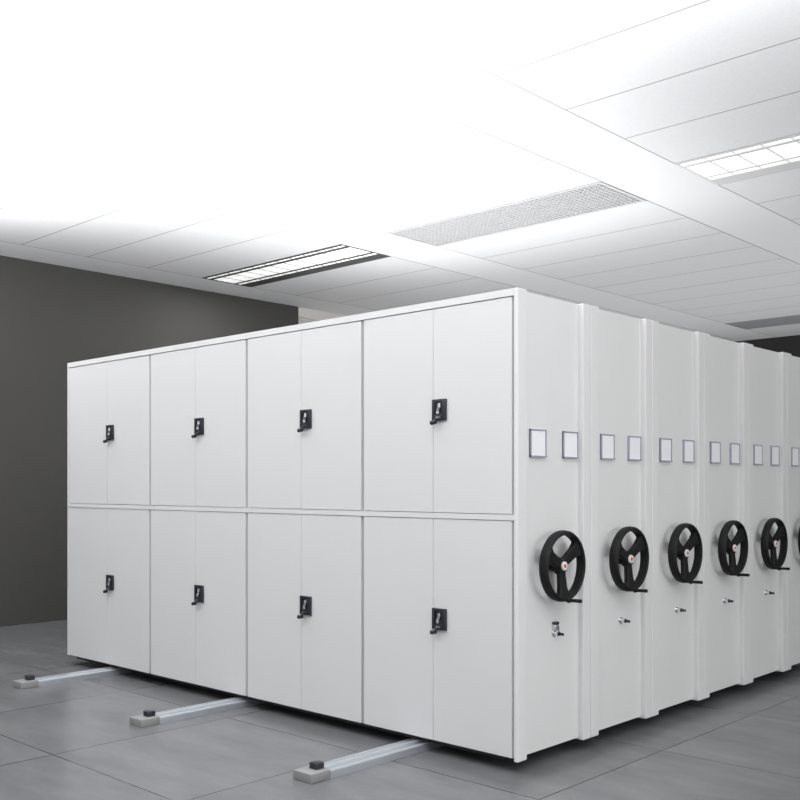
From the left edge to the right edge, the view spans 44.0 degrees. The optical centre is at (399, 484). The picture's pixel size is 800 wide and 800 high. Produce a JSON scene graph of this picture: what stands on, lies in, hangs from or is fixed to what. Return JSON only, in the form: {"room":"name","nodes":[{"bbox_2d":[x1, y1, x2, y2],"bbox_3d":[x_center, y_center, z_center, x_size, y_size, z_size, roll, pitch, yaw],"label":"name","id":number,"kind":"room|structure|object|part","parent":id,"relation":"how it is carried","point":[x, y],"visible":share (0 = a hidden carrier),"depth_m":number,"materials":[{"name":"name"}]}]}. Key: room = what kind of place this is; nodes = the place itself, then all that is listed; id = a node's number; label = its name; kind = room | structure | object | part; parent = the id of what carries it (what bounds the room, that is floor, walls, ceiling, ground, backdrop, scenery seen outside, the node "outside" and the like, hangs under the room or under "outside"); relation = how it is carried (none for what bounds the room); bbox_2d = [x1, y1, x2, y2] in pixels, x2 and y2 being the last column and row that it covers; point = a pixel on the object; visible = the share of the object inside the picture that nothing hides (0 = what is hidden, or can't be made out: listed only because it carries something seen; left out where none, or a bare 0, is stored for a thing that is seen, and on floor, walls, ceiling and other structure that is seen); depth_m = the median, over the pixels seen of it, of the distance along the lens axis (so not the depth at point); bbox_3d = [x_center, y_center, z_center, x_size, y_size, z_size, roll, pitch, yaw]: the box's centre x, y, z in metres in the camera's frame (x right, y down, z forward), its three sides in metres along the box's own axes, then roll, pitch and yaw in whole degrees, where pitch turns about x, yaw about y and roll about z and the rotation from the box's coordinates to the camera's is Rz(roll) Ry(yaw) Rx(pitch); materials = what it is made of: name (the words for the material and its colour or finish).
{"room":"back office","nodes":[
{"label":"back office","id":0,"kind":"room"},
{"bbox_2d":[0,255,297,626],"bbox_3d":[-6.300,-0.440,7.571,0.150,3.720,14.420,0,0,43],"label":"wall","id":1,"kind":"structure","parent":0,"point":[52,316],"depth_m":10.28,"materials":[{"name":"grey paint"}]},
{"bbox_2d":[298,307,346,321],"bbox_3d":[0.985,-2.225,15.306,0.088,0.150,6.830,0,0,43],"label":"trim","id":2,"kind":"structure","parent":1,"relation":"attached to","point":[304,314],"depth_m":13.01,"materials":[{"name":"white paint"}]},
{"bbox_2d":[0,0,799,341],"bbox_3d":[1.775,-2.325,4.814,16.000,0.050,21.450,0,0,43],"label":"ceiling","id":3,"kind":"structure","parent":0,"point":[194,140],"depth_m":6.53,"materials":[{"name":"tile"}]},
{"bbox_2d":[203,244,389,286],"bbox_3d":[-1.149,-2.329,10.481,2.252,0.063,0.678,0,0,43],"label":"ceiling light","id":4,"kind":"object","parent":3,"relation":"attached to","point":[338,256],"visible":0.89,"depth_m":10.39,"materials":[{"name":"glowing white diffuser"},{"name":"dark metal"}]},
{"bbox_2d":[208,246,343,278],"bbox_3d":[-1.340,-2.317,10.277,2.224,0.026,0.058,0,0,43],"label":"diffuser","id":5,"kind":"object","parent":4,"relation":"attached to","point":[329,249],"depth_m":10.21,"materials":[{"name":"white plastic"}]},
{"bbox_2d":[214,247,358,280],"bbox_3d":[-1.241,-2.317,10.383,2.224,0.026,0.149,0,0,43],"label":"diffuser","id":6,"kind":"object","parent":4,"relation":"attached to","point":[345,250],"depth_m":10.34,"materials":[{"name":"white plastic"}]},
{"bbox_2d":[224,250,369,282],"bbox_3d":[-1.132,-2.317,10.499,2.224,0.026,0.142,0,0,43],"label":"diffuser","id":7,"kind":"object","parent":4,"relation":"attached to","point":[354,253],"depth_m":10.44,"materials":[{"name":"white plastic"}]},
{"bbox_2d":[240,253,375,284],"bbox_3d":[-1.042,-2.317,10.595,2.224,0.026,0.068,0,0,43],"label":"diffuser","id":8,"kind":"object","parent":4,"relation":"attached to","point":[366,255],"depth_m":10.52,"materials":[{"name":"white plastic"}]},
{"bbox_2d":[387,181,645,246],"bbox_3d":[0.937,-2.322,8.524,2.252,0.056,0.686,0,0,43],"label":"ceiling vent","id":9,"kind":"object","parent":3,"relation":"in","point":[598,196],"visible":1,"depth_m":8.44,"materials":[{"name":"grey metal"}]},
{"bbox_2d":[675,133,799,184],"bbox_3d":[3.022,-2.329,6.567,2.252,0.063,0.678,0,0,43],"label":"ceiling light","id":10,"kind":"object","parent":3,"relation":"attached to","point":[780,154],"visible":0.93,"depth_m":7.05,"materials":[{"name":"metal"}]},
{"bbox_3d":[2.308,-2.304,7.157,0.012,0.007,0.498,0,0,43],"label":"cross blade","id":11,"kind":"part","parent":10,"relation":"part of","materials":[{"name":"metal"}]},
{"bbox_2d":[680,136,799,165],"bbox_3d":[2.831,-2.317,6.363,2.224,0.026,0.058,0,0,43],"label":"diffuser","id":12,"kind":"object","parent":10,"relation":"attached to","point":[747,149],"depth_m":6.82,"materials":[{"name":"white plastic"}]},
{"bbox_2d":[688,141,799,171],"bbox_3d":[2.930,-2.317,6.468,2.224,0.026,0.149,0,0,43],"label":"diffuser","id":13,"kind":"object","parent":10,"relation":"attached to","point":[793,145],"depth_m":6.94,"materials":[{"name":"white plastic"}]},
{"bbox_3d":[2.457,-2.304,7.016,0.012,0.007,0.498,0,0,43],"label":"cross blade","id":14,"kind":"part","parent":10,"relation":"part of","materials":[{"name":"metal"}]},
{"bbox_2d":[696,148,799,176],"bbox_3d":[3.039,-2.317,6.585,2.224,0.026,0.142,0,0,43],"label":"diffuser","id":15,"kind":"object","parent":10,"relation":"attached to","point":[793,153],"depth_m":7.10,"materials":[{"name":"white plastic"}]},
{"bbox_2d":[708,157,799,178],"bbox_3d":[3.129,-2.317,6.681,2.224,0.026,0.068,0,0,43],"label":"diffuser","id":16,"kind":"object","parent":10,"relation":"attached to","point":[790,160],"depth_m":7.18,"materials":[{"name":"white plastic"}]},
{"bbox_3d":[2.607,-2.304,6.875,0.012,0.007,0.498,0,0,43],"label":"cross blade","id":17,"kind":"part","parent":10,"relation":"part of","materials":[{"name":"metal"}]},
{"bbox_2d":[725,315,799,328],"bbox_3d":[5.686,-2.322,13.585,2.252,0.056,0.686,0,0,43],"label":"ceiling vent","id":18,"kind":"object","parent":3,"relation":"in","point":[787,320],"visible":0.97,"depth_m":14.02,"materials":[{"name":"grey metal"}]},
{"bbox_3d":[-3.523,-2.329,7.951,2.252,0.063,0.678,0,0,43],"label":"ceiling light","id":19,"kind":"object","parent":3,"relation":"attached to","visible":0},
{"bbox_2d":[0,173,48,194],"bbox_3d":[-3.417,-2.317,8.065,2.224,0.026,0.068,0,0,43],"label":"diffuser","id":20,"kind":"object","parent":19,"relation":"attached to","point":[32,179],"depth_m":7.55,"materials":[{"name":"white"}]},
{"bbox_2d":[0,620,799,799],"bbox_3d":[1.775,1.470,4.814,16.000,0.100,21.450,0,0,43],"label":"floor","id":21,"kind":"structure","parent":0,"point":[74,740],"depth_m":5.29,"materials":[{"name":"tile"}]},
{"bbox_2d":[13,667,131,688],"bbox_3d":[-0.973,1.383,8.740,0.132,0.075,4.985,0,0,43],"label":"rail","id":22,"kind":"object","parent":21,"relation":"on","point":[30,681],"visible":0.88,"depth_m":7.14,"materials":[{"name":"metal"}]},
{"bbox_2d":[67,287,589,762],"bbox_3d":[-0.768,0.204,6.518,4.549,2.342,0.698,0,0,43],"label":"storage cabinet","id":23,"kind":"object","parent":22,"relation":"on","point":[379,520],"visible":1,"depth_m":5.62,"materials":[{"name":"metal"}]},
{"bbox_3d":[-2.403,-0.392,7.654,0.573,1.069,0.026,0,0,43],"label":"door","id":24,"kind":"part","parent":23,"relation":"part of","materials":[{"name":"white metal"}]},
{"bbox_3d":[-2.403,0.760,7.654,0.573,1.167,0.026,0,0,43],"label":"door","id":25,"kind":"part","parent":23,"relation":"part of","materials":[{"name":"white metal"}]},
{"bbox_3d":[-2.171,-0.393,7.409,0.094,0.112,0.014,0,0,43],"label":"lock plate","id":26,"kind":"part","parent":23,"relation":"part of","materials":[{"name":"black plastic"}]},
{"bbox_3d":[-2.171,0.730,7.409,0.094,0.112,0.014,0,0,43],"label":"lock plate","id":27,"kind":"part","parent":23,"relation":"part of","materials":[{"name":"black plastic"}]},
{"bbox_3d":[-1.987,-0.392,7.264,0.563,1.069,0.026,0,0,43],"label":"door","id":28,"kind":"part","parent":23,"relation":"part of","materials":[{"name":"white metal"}]},
{"bbox_3d":[-1.987,0.760,7.264,0.563,1.167,0.026,0,0,43],"label":"door","id":29,"kind":"part","parent":23,"relation":"part of","materials":[{"name":"white metal"}]},
{"bbox_3d":[-1.567,-0.392,6.870,0.540,1.069,0.026,0,0,43],"label":"door","id":30,"kind":"part","parent":23,"relation":"part of","materials":[{"name":"white metal"}]},
{"bbox_3d":[-1.567,0.760,6.870,0.540,1.167,0.026,0,0,43],"label":"door","id":31,"kind":"part","parent":23,"relation":"part of","materials":[{"name":"white metal"}]},
{"bbox_3d":[-1.353,-0.388,6.634,0.032,0.078,0.021,0,0,43],"label":"latch lever","id":32,"kind":"part","parent":23,"relation":"part of","materials":[{"name":"silver metal"}]},
{"bbox_3d":[-1.347,-0.393,6.636,0.094,0.112,0.014,0,0,43],"label":"lock plate","id":33,"kind":"part","parent":23,"relation":"part of","materials":[{"name":"black plastic"}]},
{"bbox_3d":[-1.347,0.728,6.636,0.094,0.112,0.014,0,0,43],"label":"lock plate","id":34,"kind":"part","parent":23,"relation":"part of","materials":[{"name":"black plastic"}]},
{"bbox_3d":[-1.172,-0.392,6.499,0.538,1.069,0.026,0,0,43],"label":"door","id":35,"kind":"part","parent":23,"relation":"part of","materials":[{"name":"white metal"}]},
{"bbox_3d":[-1.172,0.760,6.499,0.538,1.167,0.026,0,0,43],"label":"door","id":36,"kind":"part","parent":23,"relation":"part of","materials":[{"name":"white metal"}]},
{"bbox_3d":[-0.772,-0.392,6.123,0.512,1.069,0.026,0,0,43],"label":"door","id":37,"kind":"part","parent":23,"relation":"part of","materials":[{"name":"white metal"}]},
{"bbox_3d":[-0.772,0.760,6.123,0.512,1.167,0.026,0,0,43],"label":"door","id":38,"kind":"part","parent":23,"relation":"part of","materials":[{"name":"white metal"}]},
{"bbox_3d":[-1.027,0.190,6.365,4.381,2.312,0.036,0,0,43],"label":"frame","id":39,"kind":"part","parent":23,"relation":"part of","materials":[{"name":"white metal"}]},
{"bbox_3d":[-0.568,-0.388,5.898,0.032,0.078,0.021,0,0,43],"label":"latch lever","id":40,"kind":"part","parent":23,"relation":"part of","materials":[{"name":"silver metal"}]},
{"bbox_3d":[-0.568,0.723,5.898,0.032,0.078,0.021,0,0,43],"label":"latch lever","id":41,"kind":"part","parent":23,"relation":"part of","materials":[{"name":"silver metal"}]},
{"bbox_3d":[-0.562,-0.393,5.899,0.094,0.112,0.014,0,0,43],"label":"lock plate","id":42,"kind":"part","parent":23,"relation":"part of","materials":[{"name":"black plastic"}]},
{"bbox_3d":[-0.562,0.718,5.899,0.094,0.112,0.014,0,0,43],"label":"lock plate","id":43,"kind":"part","parent":23,"relation":"part of","materials":[{"name":"black plastic"}]},
{"bbox_3d":[-0.398,-0.392,5.772,0.510,1.069,0.026,0,0,43],"label":"door","id":44,"kind":"part","parent":23,"relation":"part of","materials":[{"name":"white metal"}]},
{"bbox_3d":[-0.398,0.760,5.772,0.510,1.167,0.026,0,0,43],"label":"door","id":45,"kind":"part","parent":23,"relation":"part of","materials":[{"name":"white metal"}]},
{"bbox_3d":[-0.006,-0.392,5.404,0.517,1.069,0.026,0,0,43],"label":"door","id":46,"kind":"part","parent":23,"relation":"part of","materials":[{"name":"white metal"}]},
{"bbox_3d":[-0.006,0.760,5.404,0.517,1.167,0.026,0,0,43],"label":"door","id":47,"kind":"part","parent":23,"relation":"part of","materials":[{"name":"white metal"}]},
{"bbox_3d":[0.200,-0.388,5.177,0.032,0.078,0.021,0,0,43],"label":"latch lever","id":48,"kind":"part","parent":23,"relation":"part of","materials":[{"name":"silver metal"}]},
{"bbox_3d":[0.200,0.707,5.177,0.032,0.078,0.021,0,0,43],"label":"latch lever","id":49,"kind":"part","parent":23,"relation":"part of","materials":[{"name":"silver metal"}]},
{"bbox_3d":[0.206,-0.393,5.179,0.094,0.112,0.014,0,0,43],"label":"lock plate","id":50,"kind":"part","parent":23,"relation":"part of","materials":[{"name":"black plastic"}]},
{"bbox_3d":[0.206,0.702,5.179,0.094,0.112,0.014,0,0,43],"label":"lock plate","id":51,"kind":"part","parent":23,"relation":"part of","materials":[{"name":"black plastic"}]},
{"bbox_3d":[0.371,-0.392,5.051,0.513,1.069,0.026,0,0,43],"label":"door","id":52,"kind":"part","parent":23,"relation":"part of","materials":[{"name":"white metal"}]},
{"bbox_3d":[0.371,0.760,5.051,0.513,1.167,0.026,0,0,43],"label":"door","id":53,"kind":"part","parent":23,"relation":"part of","materials":[{"name":"white metal"}]},
{"bbox_3d":[0.593,0.196,4.873,0.024,2.325,0.078,0,0,43],"label":"corner post","id":54,"kind":"part","parent":23,"relation":"part of","materials":[{"name":"white metal"}]},
{"bbox_3d":[0.769,0.191,5.107,0.033,2.310,0.505,0,0,43],"label":"panel","id":55,"kind":"part","parent":23,"relation":"part of","materials":[{"name":"white metal"}]},
{"bbox_3d":[0.877,0.588,5.019,0.098,0.028,0.028,0,0,43],"label":"crank handle","id":56,"kind":"part","parent":23,"relation":"part of","materials":[{"name":"black plastic"}]},
{"bbox_3d":[0.977,0.196,5.308,0.060,2.325,0.073,0,0,43],"label":"corner post","id":57,"kind":"part","parent":23,"relation":"part of","materials":[{"name":"white metal"}]},
{"bbox_2d":[590,305,651,736],"bbox_3d":[-0.302,0.204,7.014,4.547,2.342,0.656,0,0,43],"label":"shelving unit","id":58,"kind":"object","parent":22,"relation":"on","point":[620,345],"visible":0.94,"depth_m":5.57,"materials":[{"name":"paint"}]},
{"bbox_3d":[1.032,0.196,5.366,0.060,2.325,0.078,0,0,43],"label":"corner post","id":59,"kind":"part","parent":58,"relation":"part of","materials":[{"name":"white metal"}]},
{"bbox_3d":[1.221,0.191,5.588,0.033,2.310,0.505,0,0,43],"label":"panel","id":60,"kind":"part","parent":58,"relation":"part of","materials":[{"name":"white metal"}]},
{"bbox_3d":[1.329,0.588,5.500,0.098,0.028,0.028,0,0,43],"label":"crank handle","id":61,"kind":"part","parent":58,"relation":"part of","materials":[{"name":"black plastic"}]},
{"bbox_3d":[1.429,0.196,5.790,0.060,2.325,0.073,0,0,43],"label":"corner post","id":62,"kind":"part","parent":58,"relation":"part of","materials":[{"name":"white metal"}]},
{"bbox_2d":[652,320,703,716],"bbox_3d":[0.150,0.204,7.495,4.547,2.342,0.656,0,0,43],"label":"shelving unit","id":63,"kind":"object","parent":22,"relation":"on","point":[677,354],"visible":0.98,"depth_m":6.07,"materials":[{"name":"white metal"}]},
{"bbox_3d":[1.483,0.196,5.848,0.060,2.325,0.078,0,0,43],"label":"corner post","id":64,"kind":"part","parent":63,"relation":"part of","materials":[{"name":"white metal"}]},
{"bbox_3d":[1.673,0.191,6.069,0.033,2.310,0.505,0,0,43],"label":"panel","id":65,"kind":"part","parent":63,"relation":"part of","materials":[{"name":"white metal"}]},
{"bbox_3d":[1.780,0.588,5.981,0.098,0.028,0.028,0,0,43],"label":"crank handle","id":66,"kind":"part","parent":63,"relation":"part of","materials":[{"name":"black plastic"}]},
{"bbox_3d":[1.880,0.196,6.271,0.060,2.325,0.073,0,0,43],"label":"corner post","id":67,"kind":"part","parent":63,"relation":"part of","materials":[{"name":"white metal"}]},
{"bbox_2d":[704,333,749,698],"bbox_3d":[0.602,0.204,7.976,4.547,2.342,0.656,0,0,43],"label":"shelving unit","id":68,"kind":"object","parent":22,"relation":"on","point":[726,575],"visible":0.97,"depth_m":6.54,"materials":[{"name":"white metal"}]},
{"bbox_3d":[1.935,0.196,6.329,0.060,2.325,0.078,0,0,43],"label":"corner post","id":69,"kind":"part","parent":68,"relation":"part of","materials":[{"name":"white metal"}]},
{"bbox_3d":[2.124,0.191,6.551,0.033,2.310,0.505,0,0,43],"label":"panel","id":70,"kind":"part","parent":68,"relation":"part of","materials":[{"name":"white metal"}]},
{"bbox_3d":[2.232,0.588,6.463,0.098,0.028,0.028,0,0,43],"label":"crank handle","id":71,"kind":"part","parent":68,"relation":"part of","materials":[{"name":"black plastic"}]},
{"bbox_3d":[2.332,0.196,6.752,0.060,2.325,0.073,0,0,43],"label":"corner post","id":72,"kind":"part","parent":68,"relation":"part of","materials":[{"name":"white metal"}]},
{"bbox_2d":[748,344,789,683],"bbox_3d":[1.053,0.204,8.457,4.547,2.342,0.656,0,0,43],"label":"shelving unit","id":73,"kind":"object","parent":22,"relation":"on","point":[767,369],"visible":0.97,"depth_m":7.02,"materials":[{"name":"white metal"}]},
{"bbox_3d":[2.386,0.196,6.810,0.060,2.325,0.078,0,0,43],"label":"corner post","id":74,"kind":"part","parent":73,"relation":"part of","materials":[{"name":"white metal"}]},
{"bbox_3d":[2.576,0.191,7.032,0.033,2.310,0.505,0,0,43],"label":"panel","id":75,"kind":"part","parent":73,"relation":"part of","materials":[{"name":"white metal"}]},
{"bbox_3d":[2.784,0.196,7.233,0.060,2.325,0.073,0,0,43],"label":"corner post","id":76,"kind":"part","parent":73,"relation":"part of","materials":[{"name":"white metal"}]},
{"bbox_3d":[2.684,0.588,6.944,0.098,0.028,0.028,0,0,43],"label":"crank handle","id":77,"kind":"part","parent":73,"relation":"part of","materials":[{"name":"black plastic"}]},
{"bbox_2d":[787,353,799,669],"bbox_3d":[1.505,0.204,8.939,4.547,2.342,0.656,0,0,43],"label":"shelving unit","id":78,"kind":"object","parent":22,"relation":"on","point":[793,363],"visible":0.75,"depth_m":7.40,"materials":[{"name":"white metal"}]},
{"bbox_3d":[2.838,0.196,7.291,0.060,2.325,0.078,0,0,43],"label":"corner post","id":79,"kind":"part","parent":78,"relation":"part of","materials":[{"name":"white metal"}]},
{"bbox_3d":[3.028,0.191,7.513,0.033,2.310,0.505,0,0,43],"label":"panel","id":80,"kind":"part","parent":78,"relation":"part of","materials":[{"name":"white metal"}]},
{"bbox_2d":[130,697,262,727],"bbox_3d":[0.158,1.383,7.658,0.132,0.075,5.015,0,0,43],"label":"rail","id":81,"kind":"object","parent":21,"relation":"on","point":[149,717],"visible":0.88,"depth_m":6.05,"materials":[{"name":"metal"}]},
{"bbox_2d":[293,738,443,783],"bbox_3d":[1.264,1.383,6.586,0.132,0.075,5.065,0,0,43],"label":"rail","id":82,"kind":"object","parent":21,"relation":"on","point":[317,771],"visible":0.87,"depth_m":4.98,"materials":[{"name":"metal"}]},
{"bbox_2d":[735,335,799,357],"bbox_3d":[9.046,-0.440,12.562,16.000,3.720,0.200,0,0,43],"label":"wall","id":83,"kind":"structure","parent":0,"point":[787,344],"depth_m":15.37,"materials":[{"name":"black paint"}]}
]}

